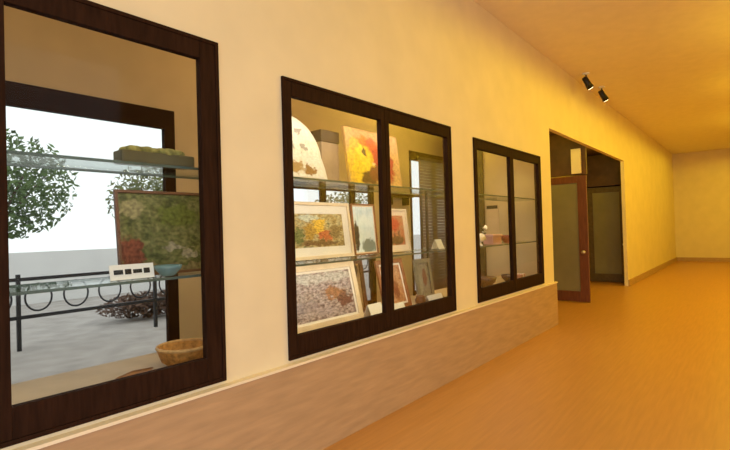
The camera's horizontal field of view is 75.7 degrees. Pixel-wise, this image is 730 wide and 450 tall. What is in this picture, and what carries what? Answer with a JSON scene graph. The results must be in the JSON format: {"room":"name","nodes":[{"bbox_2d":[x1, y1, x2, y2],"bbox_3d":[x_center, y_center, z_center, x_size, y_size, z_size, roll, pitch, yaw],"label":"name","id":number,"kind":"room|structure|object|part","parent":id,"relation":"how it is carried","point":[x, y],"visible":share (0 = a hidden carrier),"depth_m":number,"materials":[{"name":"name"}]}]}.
{"room":"museum","nodes":[
{"label":"museum","id":0,"kind":"room"},
{"bbox_2d":[4,5,442,338],"bbox_3d":[-1.664,-0.431,5.933,0.120,4.200,13.000,-2,-1,40],"label":"wall","id":1,"kind":"structure","parent":0,"point":[40,51],"depth_m":5.09,"materials":[{"name":"paint"}]},
{"bbox_2d":[5,80,179,341],"bbox_3d":[-3.277,0.202,3.900,0.065,2.920,3.600,-2,-1,40],"label":"window","id":2,"kind":"structure","parent":1,"relation":"in","point":[18,95],"depth_m":4.78,"materials":[{"name":"brown wood"}]},
{"bbox_2d":[293,181,376,304],"bbox_3d":[-0.601,0.363,7.107,0.065,1.980,2.350,-2,-1,40],"label":"window","id":3,"kind":"structure","parent":1,"relation":"in","point":[322,192],"depth_m":7.61,"materials":[{"name":"brown wood"}]},
{"bbox_2d":[391,193,413,205],"bbox_3d":[0.601,-0.462,8.419,0.179,0.210,0.720,-2,-1,40],"label":"wall shelf","id":4,"kind":"object","parent":1,"relation":"attached to","point":[405,198],"visible":0.54,"depth_m":8.50,"materials":[{"name":"brown wood"}]},
{"bbox_2d":[409,150,445,295],"bbox_3d":[1.436,-0.047,9.576,0.080,2.740,1.840,-2,-1,40],"label":"window","id":5,"kind":"structure","parent":1,"relation":"in","point":[413,155],"depth_m":8.88,"materials":[{"name":"brown wood"}]},
{"bbox_2d":[417,156,446,289],"bbox_3d":[1.576,-0.010,9.617,0.060,2.620,1.640,-2,-1,40],"label":"window blind","id":6,"kind":"object","parent":5,"relation":"attached to","point":[436,213],"visible":0.37,"depth_m":9.39,"materials":[{"name":"wood"}]},
{"bbox_2d":[0,0,675,449],"bbox_3d":[4.140,-0.563,8.908,0.080,4.200,25.000,-2,-1,40],"label":"wall","id":7,"kind":"structure","parent":0,"point":[454,64],"depth_m":4.08,"materials":[{"name":"beige paint"}]},
{"bbox_2d":[0,0,226,448],"bbox_3d":[-1.771,-0.063,2.365,0.858,2.015,2.732,-2,-1,40],"label":"display case","id":8,"kind":"object","parent":7,"relation":"attached to","point":[35,408],"depth_m":2.54,"materials":[{"name":"brown wood"}]},
{"bbox_3d":[-1.325,0.264,2.670,0.038,0.084,0.245,-2,-1,40],"label":"caption strip","id":9,"kind":"part","parent":8,"relation":"part of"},
{"bbox_2d":[115,367,152,378],"bbox_3d":[-1.331,0.877,2.742,0.128,0.025,0.247,-2,-1,20],"label":"shell","id":10,"kind":"object","parent":8,"relation":"on","point":[150,368],"visible":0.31,"depth_m":2.79,"materials":[{"name":"brown wood"}]},
{"bbox_2d":[113,145,193,169],"bbox_3d":[-1.251,-0.405,2.806,0.149,0.114,0.440,-2,-1,40],"label":"planter","id":11,"kind":"object","parent":8,"relation":"on","point":[132,153],"visible":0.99,"depth_m":2.74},
{"bbox_2d":[113,189,200,274],"bbox_3d":[-1.263,0.048,2.990,0.157,0.519,0.640,-2,-1,40],"label":"landscape painting","id":12,"kind":"object","parent":8,"relation":"on","point":[155,227],"visible":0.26,"depth_m":2.92,"materials":[{"name":"green paint"}]},
{"bbox_2d":[154,264,181,275],"bbox_3d":[-1.173,0.271,2.800,0.160,0.065,0.160,-2,-1,40],"label":"bowl","id":13,"kind":"object","parent":8,"relation":"on","point":[166,269],"visible":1,"depth_m":2.75,"materials":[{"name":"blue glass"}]},
{"bbox_2d":[155,338,202,365],"bbox_3d":[-1.155,0.825,3.014,0.348,0.124,0.348,-2,-1,40],"label":"basket","id":14,"kind":"object","parent":8,"relation":"on","point":[172,352],"visible":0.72,"depth_m":2.91,"materials":[{"name":"wicker"}]},
{"bbox_2d":[11,281,557,449],"bbox_3d":[-0.374,0.945,3.312,0.052,0.016,10.595,-2,-1,40],"label":"trim","id":15,"kind":"structure","parent":7,"relation":"attached to","point":[37,445],"depth_m":2.73,"materials":[{"name":"beige wood"}]},
{"bbox_2d":[38,283,557,449],"bbox_3d":[-0.372,1.277,3.308,0.040,0.648,10.585,-2,-1,40],"label":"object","id":16,"kind":"structure","parent":7,"relation":"attached to","point":[314,405],"depth_m":3.47,"materials":[{"name":"brown wood"}]},
{"bbox_2d":[281,76,456,360],"bbox_3d":[0.013,-0.049,4.506,0.858,1.935,2.735,-2,-1,40],"label":"display case","id":17,"kind":"object","parent":7,"relation":"attached to","point":[300,345],"visible":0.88,"depth_m":4.02,"materials":[{"name":"brown wood"}]},
{"bbox_2d":[292,117,327,181],"bbox_3d":[-0.585,-0.619,3.777,0.172,0.527,0.630,-2,-1,40],"label":"panel","id":18,"kind":"object","parent":17,"relation":"on","point":[307,161],"visible":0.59,"depth_m":3.82,"materials":[{"name":"white"}]},
{"bbox_2d":[294,201,354,260],"bbox_3d":[-0.428,0.048,4.149,0.158,0.499,0.830,-2,-1,40],"label":"framed picture","id":19,"kind":"object","parent":17,"relation":"on","point":[323,230],"visible":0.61,"depth_m":4.15,"materials":[{"name":"paper"}]},
{"bbox_2d":[294,214,344,248],"bbox_3d":[-0.404,0.048,4.129,0.004,0.294,0.624,-11,-7,39],"label":"artwork","id":20,"kind":"object","parent":19,"relation":"attached to","point":[311,230],"depth_m":4.12},
{"bbox_2d":[311,129,338,185],"bbox_3d":[-0.352,-0.595,4.202,0.132,0.475,0.232,-2,-1,40],"label":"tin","id":21,"kind":"object","parent":17,"relation":"on","point":[327,141],"visible":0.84,"depth_m":4.15,"materials":[{"name":"beige metal"}]},
{"bbox_3d":[-0.357,-0.780,4.204,0.132,0.104,0.232,-2,-1,40],"label":"lid","id":22,"kind":"part","parent":21,"relation":"part of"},
{"bbox_2d":[296,261,363,333],"bbox_3d":[-0.384,0.607,4.074,0.204,0.540,0.920,-2,-1,40],"label":"framed picture","id":23,"kind":"object","parent":17,"relation":"on","point":[328,294],"visible":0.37,"depth_m":4.09,"materials":[{"name":"paper"}]},
{"bbox_2d":[296,269,356,324],"bbox_3d":[-0.365,0.607,4.058,0.004,0.400,0.770,-19,-11,38],"label":"artwork","id":24,"kind":"object","parent":23,"relation":"attached to","point":[323,295],"depth_m":4.07},
{"bbox_3d":[-0.181,-0.053,3.649,0.047,1.891,1.124,-2,-1,40],"label":"door","id":25,"kind":"part","parent":17,"relation":"part of","materials":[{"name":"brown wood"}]},
{"bbox_2d":[353,260,367,312],"bbox_3d":[-0.168,0.609,4.636,0.173,0.537,0.420,-2,-1,40],"label":"framed picture","id":26,"kind":"object","parent":17,"relation":"on","point":[358,266],"visible":0.36,"depth_m":4.73,"materials":[{"name":"brown wood"}]},
{"bbox_2d":[354,264,363,306],"bbox_3d":[-0.143,0.609,4.615,0.004,0.440,0.320,-13,-8,39],"label":"artwork","id":27,"kind":"object","parent":26,"relation":"attached to","point":[356,266],"depth_m":4.72},
{"bbox_2d":[349,203,378,254],"bbox_3d":[-0.035,0.042,4.661,0.147,0.500,0.360,-2,-1,40],"label":"framed picture","id":28,"kind":"object","parent":17,"relation":"on","point":[363,218],"visible":0.94,"depth_m":4.63,"materials":[{"name":"white paper"}]},
{"bbox_2d":[341,126,401,188],"bbox_3d":[0.054,-0.630,4.527,0.167,0.529,0.800,-2,-1,40],"label":"sunflower painting","id":29,"kind":"object","parent":17,"relation":"on","point":[360,146],"visible":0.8,"depth_m":4.38,"materials":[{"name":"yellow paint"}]},
{"bbox_2d":[364,302,381,316],"bbox_3d":[0.088,0.809,4.477,0.114,0.121,0.200,-2,-1,40],"label":"price card","id":30,"kind":"object","parent":17,"relation":"on","point":[376,308],"visible":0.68,"depth_m":4.45,"materials":[{"name":"white paper"}]},
{"bbox_2d":[373,258,411,306],"bbox_3d":[0.274,0.613,4.892,0.200,0.509,0.460,-2,-1,40],"label":"framed picture","id":31,"kind":"object","parent":17,"relation":"on","point":[401,291],"visible":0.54,"depth_m":4.96,"materials":[{"name":"brown paper"}]},
{"bbox_2d":[380,265,406,302],"bbox_3d":[0.291,0.614,4.878,0.004,0.390,0.330,-20,-12,38],"label":"artwork","id":32,"kind":"object","parent":31,"relation":"attached to","point":[400,290],"depth_m":4.96},
{"bbox_2d":[394,302,404,309],"bbox_3d":[0.301,0.819,4.599,0.087,0.091,0.260,-2,-1,40],"label":"price card","id":33,"kind":"object","parent":17,"relation":"on","point":[398,305],"visible":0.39,"depth_m":4.62,"materials":[{"name":"white paper"}]},
{"bbox_2d":[391,209,410,251],"bbox_3d":[0.297,0.057,4.997,0.147,0.459,0.460,-2,-1,40],"label":"framed picture","id":34,"kind":"object","parent":17,"relation":"on","point":[400,230],"visible":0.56,"depth_m":5.04,"materials":[{"name":"white paper"}]},
{"bbox_2d":[392,216,405,244],"bbox_3d":[0.320,0.057,4.978,0.004,0.316,0.316,-11,-7,39],"label":"artwork","id":35,"kind":"object","parent":34,"relation":"attached to","point":[398,237],"depth_m":5.01},
{"bbox_3d":[0.539,-0.064,4.515,0.047,1.891,1.124,-2,-1,40],"label":"door","id":36,"kind":"part","parent":17,"relation":"part of","materials":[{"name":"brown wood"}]},
{"bbox_2d":[415,295,425,303],"bbox_3d":[0.596,0.811,5.056,0.120,0.100,0.120,-2,-1,40],"label":"pot","id":37,"kind":"object","parent":17,"relation":"on","point":[419,298],"visible":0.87,"depth_m":5.01,"materials":[{"name":"brown ceramic"}]},
{"bbox_2d":[412,258,434,297],"bbox_3d":[0.661,0.630,5.507,0.155,0.468,0.340,-2,-1,40],"label":"framed picture","id":38,"kind":"object","parent":17,"relation":"on","point":[422,272],"visible":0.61,"depth_m":5.49,"materials":[{"name":"beige paper"}]},
{"bbox_2d":[417,263,430,294],"bbox_3d":[0.683,0.630,5.489,0.004,0.370,0.240,-13,-8,39],"label":"artwork","id":39,"kind":"object","parent":38,"relation":"attached to","point":[422,268],"depth_m":5.49},
{"bbox_2d":[426,293,442,301],"bbox_3d":[0.776,0.818,5.271,0.078,0.081,0.300,-2,-1,40],"label":"price card","id":40,"kind":"object","parent":17,"relation":"on","point":[438,295],"visible":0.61,"depth_m":5.24,"materials":[{"name":"white paper"}]},
{"bbox_2d":[431,239,444,248],"bbox_3d":[0.843,0.221,5.442,0.105,0.111,0.130,-2,-1,40],"label":"price card","id":41,"kind":"object","parent":17,"relation":"on","point":[437,243],"visible":1,"depth_m":5.43,"materials":[{"name":"white paper"}]},
{"bbox_2d":[416,137,544,302],"bbox_3d":[1.767,-0.057,6.614,0.858,1.890,2.590,-2,-1,40],"label":"display case","id":42,"kind":"object","parent":7,"relation":"attached to","point":[500,288],"visible":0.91,"depth_m":6.14,"materials":[{"name":"brown wood"}]},
{"bbox_2d":[480,225,487,245],"bbox_3d":[1.473,0.134,6.081,0.314,0.263,0.124,-1,-1,-30],"label":"bird figurine","id":43,"kind":"object","parent":42,"relation":"on","point":[482,236],"visible":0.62,"depth_m":6.06,"materials":[{"name":"white ceramic"}]},
{"bbox_2d":[481,276,496,286],"bbox_3d":[1.646,0.773,6.381,0.288,0.138,0.288,-2,-1,40],"label":"bowl","id":44,"kind":"object","parent":42,"relation":"on","point":[485,280],"visible":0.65,"depth_m":6.28,"materials":[{"name":"ceramic"}]},
{"bbox_2d":[483,234,501,244],"bbox_3d":[1.746,0.195,6.434,0.154,0.135,0.294,-2,-1,40],"label":"box","id":45,"kind":"object","parent":42,"relation":"on","point":[491,239],"visible":0.83,"depth_m":6.34,"materials":[{"name":"cardboard"}]},
{"bbox_3d":[1.744,0.144,6.434,0.154,0.034,0.294,-2,-1,40],"label":"lid","id":46,"kind":"part","parent":45,"relation":"part of","materials":[{"name":"beige cardboard"}]},
{"bbox_3d":[1.596,-0.062,5.784,0.047,1.846,1.052,-2,-1,40],"label":"door","id":47,"kind":"part","parent":42,"relation":"part of","materials":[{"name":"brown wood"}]},
{"bbox_2d":[500,235,508,242],"bbox_3d":[2.066,0.203,6.818,0.230,0.110,0.230,-2,-1,40],"label":"bowl","id":48,"kind":"object","parent":42,"relation":"on","point":[505,238],"visible":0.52,"depth_m":6.75,"materials":[{"name":"ceramic"}]},
{"bbox_2d":[501,274,509,280],"bbox_3d":[2.105,0.779,6.870,0.230,0.110,0.230,-2,-1,40],"label":"bowl","id":49,"kind":"object","parent":42,"relation":"on","point":[506,277],"visible":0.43,"depth_m":6.81,"materials":[{"name":"ceramic"}]},
{"bbox_3d":[1.919,-0.066,6.202,0.098,1.890,2.150,-2,-1,40],"label":"frame","id":50,"kind":"part","parent":42,"relation":"part of","materials":[{"name":"brown wood"}]},
{"bbox_2d":[517,273,524,277],"bbox_3d":[2.303,0.779,7.044,0.146,0.104,0.200,-2,-1,40],"label":"parcel","id":51,"kind":"object","parent":42,"relation":"on","point":[519,275],"visible":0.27,"depth_m":6.96,"materials":[{"name":"paper"}]},
{"bbox_3d":[2.271,-0.072,6.595,0.047,1.846,1.052,-2,-1,40],"label":"door","id":52,"kind":"part","parent":42,"relation":"part of","materials":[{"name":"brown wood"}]},
{"bbox_2d":[549,135,586,176],"bbox_3d":[3.951,-1.415,9.627,1.080,0.850,0.080,-2,-1,40],"label":"trim","id":53,"kind":"structure","parent":7,"relation":"attached to","point":[560,147],"depth_m":9.52,"materials":[{"name":"brown wood"}]},
{"bbox_2d":[571,148,581,173],"bbox_3d":[4.191,-1.265,9.334,0.175,0.490,0.055,-2,-1,40],"label":"trim","id":54,"kind":"structure","parent":7,"relation":"attached to","point":[575,153],"depth_m":9.31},
{"bbox_2d":[584,154,620,187],"bbox_3d":[6.419,-1.451,12.582,1.055,0.830,0.380,-2,-1,40],"label":"trim","id":55,"kind":"structure","parent":7,"relation":"attached to","point":[603,170],"depth_m":12.44,"materials":[{"name":"brown wood"}]},
{"bbox_2d":[587,186,624,281],"bbox_3d":[6.413,0.249,12.467,0.990,2.510,0.125,-2,-1,40],"label":"glazed door","id":56,"kind":"structure","parent":7,"relation":"in","point":[605,226],"depth_m":12.51,"materials":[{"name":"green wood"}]},
{"bbox_3d":[6.436,0.213,12.497,0.650,2.160,0.012,-2,-1,40],"label":"glass pane","id":57,"kind":"part","parent":56,"relation":"part of","materials":[{"name":"grey glass"}]},
{"bbox_2d":[628,257,676,285],"bbox_3d":[9.358,1.384,14.997,0.030,0.150,9.000,-2,-1,40],"label":"baseboard","id":58,"kind":"structure","parent":7,"relation":"attached to","point":[638,278],"depth_m":13.69,"materials":[{"name":"brown wood"}]},
{"bbox_2d":[483,152,536,276],"bbox_3d":[2.524,-0.529,7.872,1.080,4.200,0.100,-2,-1,40],"label":"wall partition","id":59,"kind":"structure","parent":0,"point":[494,166],"depth_m":7.83,"materials":[{"name":"paint"}]},
{"bbox_2d":[477,150,486,275],"bbox_3d":[2.027,-0.510,8.259,0.180,4.200,0.180,-2,-1,40],"label":"trim","id":60,"kind":"structure","parent":59,"relation":"attached to","point":[479,153],"depth_m":8.15,"materials":[{"name":"brown wood"}]},
{"bbox_2d":[486,205,498,233],"bbox_3d":[2.193,-0.027,8.077,0.220,0.620,0.015,-2,-1,40],"label":"notice","id":61,"kind":"object","parent":59,"relation":"attached to","point":[492,213],"visible":0.82,"depth_m":8.07,"materials":[{"name":"beige paper"}]},
{"bbox_2d":[323,261,729,449],"bbox_3d":[5.752,1.526,7.689,6.410,0.100,25.150,-2,-1,40],"label":"floor","id":62,"kind":"structure","parent":0,"point":[644,364],"depth_m":4.48,"materials":[{"name":"brown wood"}]},
{"bbox_2d":[549,131,602,155],"bbox_3d":[4.564,-1.909,10.386,1.080,0.100,6.400,-2,-1,40],"label":"ceiling","id":63,"kind":"structure","parent":0,"point":[590,152],"depth_m":12.07,"materials":[{"name":"paint"}]},
{"bbox_2d":[473,0,729,153],"bbox_3d":[6.091,-2.815,7.354,5.200,0.150,25.150,-2,-1,40],"label":"ceiling","id":64,"kind":"structure","parent":0,"point":[663,66],"depth_m":7.35,"materials":[{"name":"paint"}]},
{"bbox_2d":[582,72,593,89],"bbox_3d":[3.914,-2.521,8.262,0.216,0.286,0.124,-1,-1,-21],"label":"ceiling spotlight","id":65,"kind":"object","parent":64,"relation":"attached to","point":[588,84],"visible":1,"depth_m":8.22,"materials":[{"name":"black metal"}]},
{"bbox_2d":[598,86,608,101],"bbox_3d":[4.618,-2.532,9.107,0.216,0.286,0.124,-1,-1,-21],"label":"ceiling spotlight","id":66,"kind":"object","parent":64,"relation":"attached to","point":[604,97],"visible":1,"depth_m":9.07,"materials":[{"name":"black metal"}]},
{"bbox_2d":[672,148,729,257],"bbox_3d":[14.150,-0.757,16.936,5.200,4.200,0.150,-2,-1,40],"label":"wall","id":67,"kind":"structure","parent":0,"point":[701,180],"depth_m":17.92,"materials":[{"name":"beige paint"}]},
{"bbox_2d":[677,257,729,261],"bbox_3d":[14.132,1.268,16.858,4.930,0.150,0.030,-2,-1,40],"label":"baseboard","id":68,"kind":"structure","parent":67,"relation":"attached to","point":[678,258],"depth_m":17.88,"materials":[{"name":"brown wood"}]},
{"bbox_3d":[4.100,-0.541,10.711,0.130,4.200,6.280,-2,-1,40],"label":"wall","id":69,"kind":"structure","parent":0,"visible":0},
{"bbox_2d":[551,175,590,302],"bbox_3d":[3.974,0.285,9.567,1.050,2.510,0.125,-2,-1,40],"label":"glazed door","id":70,"kind":"structure","parent":69,"relation":"in","point":[568,194],"depth_m":9.46,"materials":[{"name":"red wood"}]},
{"bbox_3d":[3.997,0.249,9.596,0.710,2.160,0.012,-2,-1,40],"label":"glass pane","id":71,"kind":"part","parent":70,"relation":"part of","materials":[{"name":"grey glass"}]},
{"label":"outside","id":72,"kind":"structure","parent":0,"visible":0},
{"bbox_2d":[10,257,445,383],"bbox_3d":[-8.969,2.194,24.403,34.875,0.100,54.000,-2,-1,40],"label":"balcony floor","id":73,"kind":"structure","parent":72,"point":[62,343],"depth_m":7.54,"materials":[{"name":"grey concrete"}]},
{"bbox_2d":[6,128,79,238],"bbox_3d":[-10.147,-0.333,12.871,4.038,4.751,3.996,-2,-1,40],"label":"tree","id":74,"kind":"object","parent":73,"relation":"on","point":[22,199],"visible":0.74,"depth_m":12.97,"materials":[{"name":"green plant"}]},
{"bbox_2d":[95,290,165,318],"bbox_3d":[-4.293,1.563,9.321,1.044,0.556,1.918,-2,-1,40],"label":"shrub","id":75,"kind":"object","parent":73,"relation":"on","point":[138,309],"visible":0.54,"depth_m":8.96,"materials":[{"name":"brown plant"}]},
{"bbox_3d":[-4.278,1.651,9.326,0.795,0.378,1.170,-2,-1,40],"label":"stem","id":76,"kind":"part","parent":75,"relation":"part of","materials":[{"name":"brown plant"}]},
{"bbox_2d":[105,166,162,218],"bbox_3d":[-7.330,-0.245,17.816,4.483,4.531,4.483,-2,-1,40],"label":"tree","id":77,"kind":"object","parent":73,"relation":"on","point":[154,183],"visible":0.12,"depth_m":16.77,"materials":[{"name":"green plant"}]},
{"bbox_2d":[9,255,369,351],"bbox_3d":[-3.071,1.238,9.075,0.050,1.100,14.050,-2,-1,40],"label":"iron railing","id":78,"kind":"object","parent":73,"relation":"on","point":[17,279],"visible":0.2,"depth_m":7.27,"materials":[{"name":"black metal"}]},
{"bbox_3d":[-4.989,1.266,6.769,0.050,1.100,0.050,-2,-1,40],"label":"post","id":79,"kind":"part","parent":78,"relation":"part of","materials":[{"name":"black metal"}]},
{"bbox_3d":[-3.084,0.764,9.081,0.040,0.050,14.000,-2,-1,40],"label":"rail","id":80,"kind":"part","parent":78,"relation":"part of","materials":[{"name":"black metal"}]},
{"bbox_3d":[-3.710,1.248,8.307,0.050,1.100,0.050,-2,-1,40],"label":"post","id":81,"kind":"part","parent":78,"relation":"part of","materials":[{"name":"black metal"}]},
{"bbox_3d":[-3.068,1.313,9.074,0.040,0.050,14.000,-2,-1,40],"label":"rail","id":82,"kind":"part","parent":78,"relation":"part of","materials":[{"name":"black metal"}]},
{"bbox_3d":[0.128,1.192,12.918,0.050,1.100,0.050,-2,-1,40],"label":"post","id":83,"kind":"part","parent":78,"relation":"part of","materials":[{"name":"black metal"}]},
{"bbox_2d":[9,235,445,305],"bbox_3d":[-3.787,1.265,17.478,0.250,1.290,38.000,-2,-1,40],"label":"wall","id":84,"kind":"structure","parent":73,"relation":"on","point":[46,263],"depth_m":12.46,"materials":[{"name":"grey paint"}]},
{"bbox_2d":[315,192,367,203],"bbox_3d":[-1.055,-0.022,26.904,4.456,3.940,4.449,-2,-1,40],"label":"tree","id":85,"kind":"object","parent":73,"relation":"on","point":[342,199],"visible":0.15,"depth_m":26.35,"materials":[{"name":"green plant"}]}
]}

